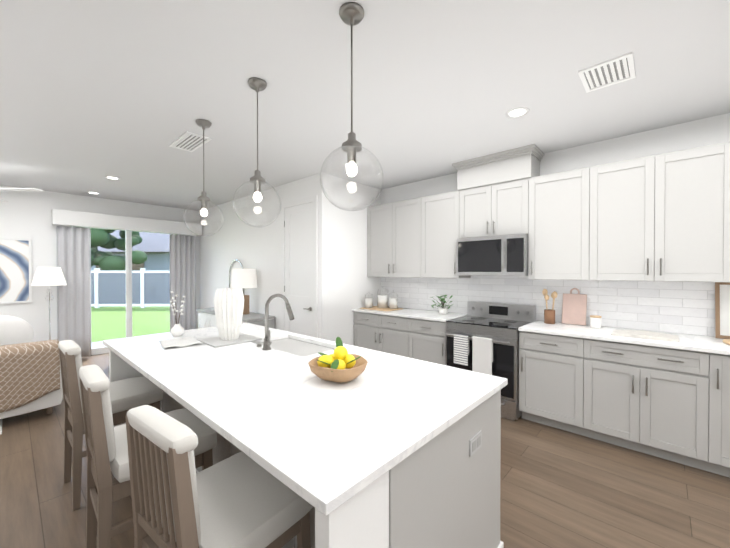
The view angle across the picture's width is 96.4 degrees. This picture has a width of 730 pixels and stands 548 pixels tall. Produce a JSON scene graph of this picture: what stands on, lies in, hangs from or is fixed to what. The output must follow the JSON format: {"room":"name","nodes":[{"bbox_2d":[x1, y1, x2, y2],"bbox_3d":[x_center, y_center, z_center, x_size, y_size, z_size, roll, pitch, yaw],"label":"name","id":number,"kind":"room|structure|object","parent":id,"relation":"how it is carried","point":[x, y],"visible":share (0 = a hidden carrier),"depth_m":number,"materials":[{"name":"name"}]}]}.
{"room":"kitchen","nodes":[
{"label":"kitchen","id":0,"kind":"room"},
{"bbox_2d":[0,185,199,341],"bbox_3d":[-5.939,0.050,4.400,0.150,2.740,7.030,0,1,42],"label":"wall","id":1,"kind":"structure","parent":0,"point":[26,214],"depth_m":5.20,"materials":[{"name":"paint"}]},
{"bbox_2d":[0,237,31,303],"bbox_3d":[-5.542,-0.047,4.693,0.035,0.990,1.040,0,1,42],"label":"framed art","id":2,"kind":"object","parent":1,"relation":"attached to","point":[15,270],"visible":0.98,"depth_m":4.95,"materials":[{"name":"paint"}]},
{"bbox_2d":[51,209,201,235],"bbox_3d":[-4.216,-0.913,6.014,0.197,0.240,2.250,0,1,42],"label":"cornice valance","id":3,"kind":"object","parent":1,"relation":"attached to","point":[60,217],"visible":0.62,"depth_m":5.77,"materials":[{"name":"fabric"}]},
{"bbox_2d":[56,225,90,356],"bbox_3d":[-4.793,0.307,5.380,0.060,2.170,0.423,0,1,42],"label":"curtain","id":4,"kind":"object","parent":3,"relation":"hanging from","point":[73,245],"visible":0.9,"depth_m":5.40,"materials":[{"name":"fabric"}]},
{"bbox_2d":[170,234,195,331],"bbox_3d":[-3.679,0.298,6.597,0.060,2.170,0.483,0,1,42],"label":"curtain","id":5,"kind":"object","parent":3,"relation":"hanging from","point":[182,265],"visible":0.79,"depth_m":6.59,"materials":[{"name":"fabric"}]},
{"bbox_2d":[91,229,169,354],"bbox_3d":[-4.400,0.198,6.076,0.080,2.418,1.816,0,1,42],"label":"sliding glass door","id":6,"kind":"structure","parent":1,"relation":"in","point":[129,276],"depth_m":6.04,"materials":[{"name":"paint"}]},
{"bbox_2d":[200,174,315,329],"bbox_3d":[-2.095,0.040,5.727,4.030,2.740,0.120,0,1,42],"label":"wall","id":7,"kind":"structure","parent":0,"point":[257,248],"depth_m":5.47,"materials":[{"name":"paint"}]},
{"bbox_2d":[229,259,243,294],"bbox_3d":[-2.277,0.187,5.773,0.544,0.892,0.024,0,1,42],"label":"arched mirror","id":8,"kind":"object","parent":7,"relation":"attached to","point":[230,270],"visible":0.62,"depth_m":5.85,"materials":[{"name":"silver metal"}]},
{"bbox_2d":[281,195,317,337],"bbox_3d":[-0.942,0.191,4.551,0.820,2.455,0.058,0,1,42],"label":"pantry door","id":9,"kind":"structure","parent":7,"relation":"in","point":[299,254],"depth_m":4.54,"materials":[{"name":"paint"}]},
{"bbox_2d":[316,173,380,345],"bbox_3d":[-0.199,0.048,4.724,0.120,2.740,1.200,0,1,42],"label":"wall","id":10,"kind":"structure","parent":0,"point":[342,250],"depth_m":4.51,"materials":[{"name":"paint"}]},
{"bbox_2d":[0,353,729,547],"bbox_3d":[-1.778,1.468,1.551,10.150,0.050,8.430,0,1,42],"label":"floor","id":11,"kind":"structure","parent":0,"point":[560,488],"depth_m":2.12,"materials":[{"name":"brown wood"}]},
{"bbox_2d":[0,419,1,434],"bbox_3d":[-5.263,1.429,2.572,2.530,0.012,3.230,0,1,42],"label":"rug","id":12,"kind":"object","parent":11,"relation":"on","point":[0,426],"visible":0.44,"depth_m":3.03,"materials":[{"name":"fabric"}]},
{"bbox_2d":[0,368,62,418],"bbox_3d":[-4.190,1.066,2.786,0.980,0.707,2.300,0,1,42],"label":"sofa","id":13,"kind":"object","parent":12,"relation":"on","point":[49,401],"visible":0.19,"depth_m":3.20,"materials":[{"name":"fabric"}]},
{"bbox_2d":[0,315,33,345],"bbox_3d":[-3.828,0.630,3.207,0.384,0.451,0.814,0,1,42],"label":"pillow","id":14,"kind":"object","parent":13,"relation":"on","point":[15,330],"visible":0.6,"depth_m":3.40,"materials":[{"name":"fabric"}]},
{"bbox_2d":[0,339,59,412],"bbox_3d":[-3.295,0.971,3.200,0.304,0.578,0.422,0,1,42],"label":"throw blanket","id":15,"kind":"object","parent":13,"relation":"on","point":[29,372],"visible":0.94,"depth_m":3.10,"materials":[{"name":"beige fabric"}]},
{"bbox_2d":[31,267,66,339],"bbox_3d":[-4.848,0.655,5.012,0.400,1.520,0.400,0,1,42],"label":"floor lamp","id":16,"kind":"object","parent":11,"relation":"on","point":[49,276],"visible":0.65,"depth_m":4.90,"materials":[{"name":"white fabric"}]},
{"bbox_2d":[58,340,162,510],"bbox_3d":[-1.773,0.941,2.286,0.470,0.992,0.524,0,1,41],"label":"stool","id":17,"kind":"object","parent":11,"relation":"on","point":[127,395],"visible":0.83,"depth_m":2.14,"materials":[{"name":"brown wood"}]},
{"bbox_2d":[79,365,216,547],"bbox_3d":[-1.110,0.946,1.678,0.470,0.992,0.524,0,1,44],"label":"stool","id":18,"kind":"object","parent":11,"relation":"on","point":[106,446],"visible":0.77,"depth_m":1.45,"materials":[{"name":"brown wood"}]},
{"bbox_2d":[125,405,312,547],"bbox_3d":[-0.519,0.949,1.212,0.470,0.992,0.524,0,1,36],"label":"stool","id":19,"kind":"object","parent":11,"relation":"on","point":[241,500],"visible":0.98,"depth_m":1.07,"materials":[{"name":"white fabric"}]},
{"bbox_2d":[197,309,274,328],"bbox_3d":[-2.195,1.025,5.410,1.820,0.775,0.465,0,1,42],"label":"console","id":20,"kind":"object","parent":11,"relation":"on","point":[206,318],"visible":0.27,"depth_m":5.36,"materials":[{"name":"paint"}]},
{"bbox_2d":[231,269,256,314],"bbox_3d":[-1.926,0.278,5.195,0.400,0.720,0.400,0,1,42],"label":"table lamp","id":21,"kind":"object","parent":20,"relation":"on","point":[244,278],"visible":0.75,"depth_m":5.05,"materials":[{"name":"white fabric"}]},
{"bbox_2d":[109,351,506,547],"bbox_3d":[-0.668,0.997,2.109,2.648,0.883,1.163,0,1,42],"label":"kitchen island","id":22,"kind":"object","parent":11,"relation":"on","point":[438,495],"depth_m":1.21,"materials":[{"name":"white wood"}]},
{"bbox_2d":[103,323,506,518],"bbox_3d":[-0.670,0.539,2.103,2.670,0.030,1.200,0,1,42],"label":"island countertop","id":23,"kind":"structure","parent":22,"relation":"on","point":[323,440],"depth_m":1.37,"materials":[{"name":"white stone"}]},
{"bbox_2d":[170,291,185,336],"bbox_3d":[-1.582,0.329,2.732,0.134,0.379,0.119,0,1,42],"label":"vase","id":24,"kind":"object","parent":23,"relation":"on","point":[177,330],"visible":1,"depth_m":2.71,"materials":[{"name":"white ceramic"}]},
{"bbox_2d":[159,336,201,347],"bbox_3d":[-1.383,0.511,2.443,0.244,0.016,0.304,0,1,-38],"label":"linen napkin","id":25,"kind":"object","parent":23,"relation":"on","point":[183,342],"visible":1,"depth_m":2.42,"materials":[{"name":"white fabric"}]},
{"bbox_2d":[196,333,261,347],"bbox_3d":[-1.062,0.514,2.556,0.340,0.012,0.370,0,1,42],"label":"tray","id":26,"kind":"object","parent":23,"relation":"on","point":[216,341],"visible":0.81,"depth_m":2.49,"materials":[{"name":"white"}]},
{"bbox_2d":[214,288,243,339],"bbox_3d":[-1.062,0.311,2.554,0.219,0.390,0.222,0,1,42],"label":"ribbed vase","id":27,"kind":"object","parent":26,"relation":"on","point":[228,305],"visible":1,"depth_m":2.48,"materials":[{"name":"white ceramic"}]},
{"bbox_2d":[257,294,293,349],"bbox_3d":[-0.641,0.330,2.356,0.183,0.382,0.256,0,1,42],"label":"faucet","id":28,"kind":"object","parent":23,"relation":"on","point":[267,343],"visible":1,"depth_m":2.26,"materials":[{"name":"silver metal"}]},
{"bbox_2d":[259,335,330,354],"bbox_3d":[-0.526,0.644,2.432,0.724,0.208,0.393,0,1,42],"label":"sink","id":29,"kind":"object","parent":23,"relation":"in","point":[300,346],"depth_m":2.49,"materials":[{"name":"white ceramic"}]},
{"bbox_2d":[308,337,367,382],"bbox_3d":[-0.126,0.427,1.652,0.299,0.200,0.305,0,1,42],"label":"bowl","id":30,"kind":"object","parent":23,"relation":"on","point":[340,364],"visible":1,"depth_m":1.59,"materials":[{"name":"brown wood"}]},
{"bbox_2d":[469,431,481,456],"bbox_3d":[0.481,0.734,1.413,0.008,0.070,0.115,0,1,42],"label":"outlet","id":31,"kind":"object","parent":22,"relation":"attached to","point":[475,443],"visible":1,"depth_m":1.40,"materials":[{"name":"white plastic"}]},
{"bbox_2d":[354,312,401,355],"bbox_3d":[0.415,0.977,4.562,1.007,0.884,0.616,0,1,42],"label":"base cabinet","id":32,"kind":"object","parent":11,"relation":"on","point":[383,333],"depth_m":4.36,"materials":[{"name":"paint"}]},
{"bbox_2d":[353,307,729,354],"bbox_3d":[1.860,0.530,3.221,4.947,0.030,0.638,0,1,42],"label":"countertop","id":33,"kind":"structure","parent":32,"relation":"on","point":[700,343],"depth_m":2.89,"materials":[{"name":"white stone"}]},
{"bbox_2d":[360,306,402,310],"bbox_3d":[0.237,0.497,4.694,0.510,0.012,0.360,0,1,42],"label":"wood tray","id":34,"kind":"object","parent":33,"relation":"on","point":[379,309],"visible":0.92,"depth_m":4.63,"materials":[{"name":"brown wood"}]},
{"bbox_2d":[386,290,397,308],"bbox_3d":[0.403,0.358,4.636,0.123,0.264,0.123,0,1,36],"label":"glass canister","id":35,"kind":"object","parent":34,"relation":"on","point":[393,303],"depth_m":4.60,"materials":[{"name":"white glass"}]},
{"bbox_2d":[431,295,452,313],"bbox_3d":[0.979,0.388,4.168,0.296,0.239,0.275,0,1,42],"label":"potted plant","id":36,"kind":"object","parent":33,"relation":"on","point":[443,310],"visible":1,"depth_m":4.12,"materials":[{"name":"white ceramic"}]},
{"bbox_2d":[542,289,557,323],"bbox_3d":[1.923,0.334,3.394,0.149,0.359,0.100,0,1,42],"label":"utensil crock","id":37,"kind":"object","parent":33,"relation":"on","point":[549,316],"visible":1,"depth_m":3.36,"materials":[{"name":"brown wood"}]},
{"bbox_2d":[562,288,586,324],"bbox_3d":[2.143,0.327,3.338,0.210,0.368,0.073,0,1,42],"label":"cutting board","id":38,"kind":"object","parent":33,"relation":"on","point":[574,308],"visible":0.98,"depth_m":3.33,"materials":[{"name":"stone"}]},
{"bbox_2d":[590,315,601,328],"bbox_3d":[2.208,0.458,3.121,0.092,0.115,0.092,0,1,42],"label":"canister","id":39,"kind":"object","parent":33,"relation":"on","point":[595,321],"visible":1,"depth_m":3.08,"materials":[{"name":"ceramic"}]},
{"bbox_2d":[611,329,679,341],"bbox_3d":[2.331,0.504,2.724,0.420,0.028,0.280,0,1,42],"label":"open cookbook","id":40,"kind":"object","parent":33,"relation":"on","point":[643,334],"visible":1,"depth_m":2.67,"materials":[{"name":"paper"}]},
{"bbox_2d":[715,282,729,338],"bbox_3d":[3.019,0.290,2.518,0.430,0.456,0.083,0,1,42],"label":"framed print","id":41,"kind":"object","parent":33,"relation":"on","point":[722,310],"visible":0.94,"depth_m":2.63,"materials":[{"name":"brown wood"}]},
{"bbox_2d":[723,339,729,344],"bbox_3d":[2.814,0.511,2.363,0.300,0.020,0.300,0,1,42],"label":"round tray","id":42,"kind":"object","parent":33,"relation":"on","point":[726,341],"visible":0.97,"depth_m":2.43,"materials":[{"name":"brown wood"}]},
{"bbox_2d":[402,317,445,364],"bbox_3d":[0.914,0.981,4.105,0.590,0.884,0.616,0,1,42],"label":"base cabinet","id":43,"kind":"object","parent":11,"relation":"on","point":[424,340],"depth_m":3.88,"materials":[{"name":"paint"}]},
{"bbox_2d":[445,301,535,420],"bbox_3d":[1.375,0.884,3.603,0.757,1.085,0.714,0,1,42],"label":"range","id":44,"kind":"object","parent":11,"relation":"on","point":[499,324],"visible":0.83,"depth_m":3.40,"materials":[{"name":"silver metal"}]},
{"bbox_2d":[454,334,468,365],"bbox_3d":[1.021,0.801,3.457,0.160,0.314,0.037,0,1,42],"label":"striped towel","id":45,"kind":"object","parent":44,"relation":"hanging from","point":[461,347],"visible":1,"depth_m":3.44,"materials":[{"name":"white fabric"}]},
{"bbox_2d":[472,336,492,374],"bbox_3d":[1.191,0.827,3.302,0.200,0.364,0.037,0,1,42],"label":"towel","id":46,"kind":"object","parent":44,"relation":"hanging from","point":[482,354],"visible":0.88,"depth_m":3.28,"materials":[{"name":"white fabric"}]},
{"bbox_2d":[519,331,573,432],"bbox_3d":[1.914,0.988,3.190,0.589,0.884,0.616,0,1,42],"label":"base cabinet","id":47,"kind":"object","parent":11,"relation":"on","point":[546,361],"depth_m":3.00,"materials":[{"name":"paint"}]},
{"bbox_2d":[574,337,693,466],"bbox_3d":[2.361,0.991,2.781,0.867,0.884,0.616,0,1,42],"label":"base cabinet","id":48,"kind":"object","parent":11,"relation":"on","point":[671,404],"depth_m":2.57,"materials":[{"name":"paint"}]},
{"bbox_2d":[694,351,729,477],"bbox_3d":[2.820,0.995,2.361,0.625,0.884,0.616,0,1,42],"label":"base cabinet","id":49,"kind":"object","parent":11,"relation":"on","point":[711,370],"depth_m":2.30,"materials":[{"name":"paint"}]},
{"bbox_2d":[0,0,729,210],"bbox_3d":[-1.778,-1.347,1.529,10.150,0.100,8.430,0,1,42],"label":"ceiling","id":50,"kind":"structure","parent":0,"point":[93,93],"depth_m":2.25,"materials":[{"name":"paint"}]},
{"bbox_2d":[0,188,43,201],"bbox_3d":[-4.998,-1.131,4.019,1.447,0.369,1.420,0,1,42],"label":"ceiling fan","id":51,"kind":"object","parent":50,"relation":"hanging from","point":[17,189],"visible":1,"depth_m":4.02,"materials":[{"name":"paint"}]},
{"bbox_2d":[105,176,119,179],"bbox_3d":[-3.459,-1.317,4.470,0.169,0.006,0.169,0,1,33],"label":"recessed light","id":52,"kind":"object","parent":50,"relation":"in","point":[109,177],"depth_m":4.44,"materials":[{"name":"paint"}]},
{"bbox_2d":[169,131,211,151],"bbox_3d":[-1.741,-1.305,3.237,0.500,0.011,0.220,0,1,42],"label":"ceiling vent","id":53,"kind":"object","parent":50,"relation":"in","point":[189,141],"visible":0.98,"depth_m":3.22,"materials":[{"name":"metal"}]},
{"bbox_2d":[183,119,223,236],"bbox_3d":[-1.389,-0.815,2.811,0.316,0.982,0.316,0,1,42],"label":"pendant light","id":54,"kind":"object","parent":50,"relation":"hanging from","point":[203,199],"visible":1,"depth_m":2.80,"materials":[{"name":"clear glass"}]},
{"bbox_2d":[233,77,280,226],"bbox_3d":[-0.733,-0.811,2.224,0.316,0.982,0.316,0,1,42],"label":"pendant light","id":55,"kind":"object","parent":50,"relation":"hanging from","point":[257,85],"visible":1,"depth_m":2.21,"materials":[{"name":"clear glass"}]},
{"bbox_2d":[320,2,383,210],"bbox_3d":[-0.066,-0.806,1.620,0.316,0.982,0.316,0,1,42],"label":"pendant light","id":56,"kind":"object","parent":50,"relation":"hanging from","point":[351,14],"visible":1,"depth_m":1.60,"materials":[{"name":"clear glass"}]},
{"bbox_2d":[506,107,528,117],"bbox_3d":[1.231,-1.303,2.632,0.169,0.006,0.169,0,1,36],"label":"recessed light","id":57,"kind":"object","parent":50,"relation":"in","point":[516,112],"depth_m":2.63,"materials":[{"name":"paint"}]},
{"bbox_2d":[578,52,635,92],"bbox_3d":[1.572,-1.296,2.117,0.270,0.011,0.320,0,1,42],"label":"ceiling vent","id":58,"kind":"object","parent":50,"relation":"in","point":[616,70],"visible":0.96,"depth_m":2.11,"materials":[{"name":"metal"}]},
{"bbox_2d":[381,113,729,336],"bbox_3d":[2.034,0.057,3.595,7.300,2.740,0.150,0,1,42],"label":"wall","id":59,"kind":"structure","parent":0,"point":[697,133],"depth_m":3.13,"materials":[{"name":"paint"}]},
{"bbox_2d":[367,198,414,277],"bbox_3d":[0.512,-0.480,4.657,1.008,1.052,0.326,0,1,42],"label":"upper cabinet","id":60,"kind":"object","parent":59,"relation":"attached to","point":[390,226],"depth_m":4.56,"materials":[{"name":"paint"}]},
{"bbox_2d":[415,191,470,277],"bbox_3d":[1.034,-0.477,4.180,0.653,1.052,0.326,0,1,42],"label":"upper cabinet","id":61,"kind":"object","parent":59,"relation":"attached to","point":[435,244],"depth_m":4.10,"materials":[{"name":"paint"}]},
{"bbox_2d":[455,150,541,241],"bbox_3d":[1.511,-0.841,3.740,0.815,0.848,0.327,0,1,42],"label":"upper cabinet","id":62,"kind":"object","parent":59,"relation":"attached to","point":[493,195],"depth_m":3.58,"materials":[{"name":"paint"}]},
{"bbox_2d":[456,234,527,275],"bbox_3d":[1.463,-0.197,3.692,0.759,0.430,0.452,0,1,42],"label":"microwave","id":63,"kind":"object","parent":62,"relation":"attached to","point":[504,255],"visible":0.98,"depth_m":3.52,"materials":[{"name":"silver metal"}]},
{"bbox_2d":[381,276,714,336],"bbox_3d":[2.092,0.265,3.437,4.999,0.495,0.008,0,1,42],"label":"tile backsplash","id":64,"kind":"structure","parent":59,"relation":"attached to","point":[678,307],"depth_m":3.23,"materials":[{"name":"white tile"}]},
{"bbox_2d":[528,169,578,279],"bbox_3d":[1.988,-0.470,3.307,0.648,1.052,0.326,0,1,42],"label":"upper cabinet","id":65,"kind":"object","parent":59,"relation":"attached to","point":[553,240],"depth_m":3.21,"materials":[{"name":"paint"}]},
{"bbox_2d":[579,143,722,281],"bbox_3d":[2.513,-0.466,2.826,1.023,1.052,0.326,0,1,42],"label":"upper cabinet","id":66,"kind":"object","parent":59,"relation":"attached to","point":[664,217],"depth_m":2.71,"materials":[{"name":"paint"}]},
{"bbox_2d":[719,142,729,282],"bbox_3d":[3.177,-0.461,2.218,1.023,1.052,0.326,0,1,42],"label":"upper cabinet","id":67,"kind":"object","parent":59,"relation":"attached to","point":[724,247],"depth_m":2.44,"materials":[{"name":"paint"}]},
{"label":"outside","id":68,"kind":"structure","parent":0,"visible":0},
{"bbox_2d":[91,306,169,341],"bbox_3d":[-21.502,1.446,26.362,52.450,0.100,70.000,0,1,42],"label":"lawn","id":69,"kind":"structure","parent":68,"point":[119,326],"depth_m":10.45,"materials":[{"name":"green plant"}]},
{"bbox_2d":[91,341,105,348],"bbox_3d":[-4.886,1.497,6.748,1.450,0.110,5.500,0,1,42],"label":"patio slab","id":70,"kind":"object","parent":69,"relation":"on","point":[99,344],"depth_m":6.67,"materials":[{"name":"concrete"}]},
{"bbox_2d":[91,228,146,270],"bbox_3d":[-15.674,-1.772,19.125,4.726,6.449,4.919,0,1,42],"label":"tree","id":71,"kind":"object","parent":69,"relation":"on","point":[102,239],"depth_m":18.59,"materials":[{"name":"green plant"}]},
{"bbox_2d":[91,268,169,307],"bbox_3d":[-8.844,0.618,14.366,34.020,1.744,0.160,0,0,-1],"label":"fence","id":72,"kind":"object","parent":69,"relation":"on","point":[101,293],"depth_m":14.33,"materials":[{"name":"white plastic"}]},
{"bbox_2d":[91,230,169,270],"bbox_3d":[-18.271,-1.565,27.645,17.200,5.900,9.200,0,0,-1],"label":"house","id":73,"kind":"structure","parent":69,"relation":"on","point":[150,264],"depth_m":23.69,"materials":[{"name":"paint"}]}
]}

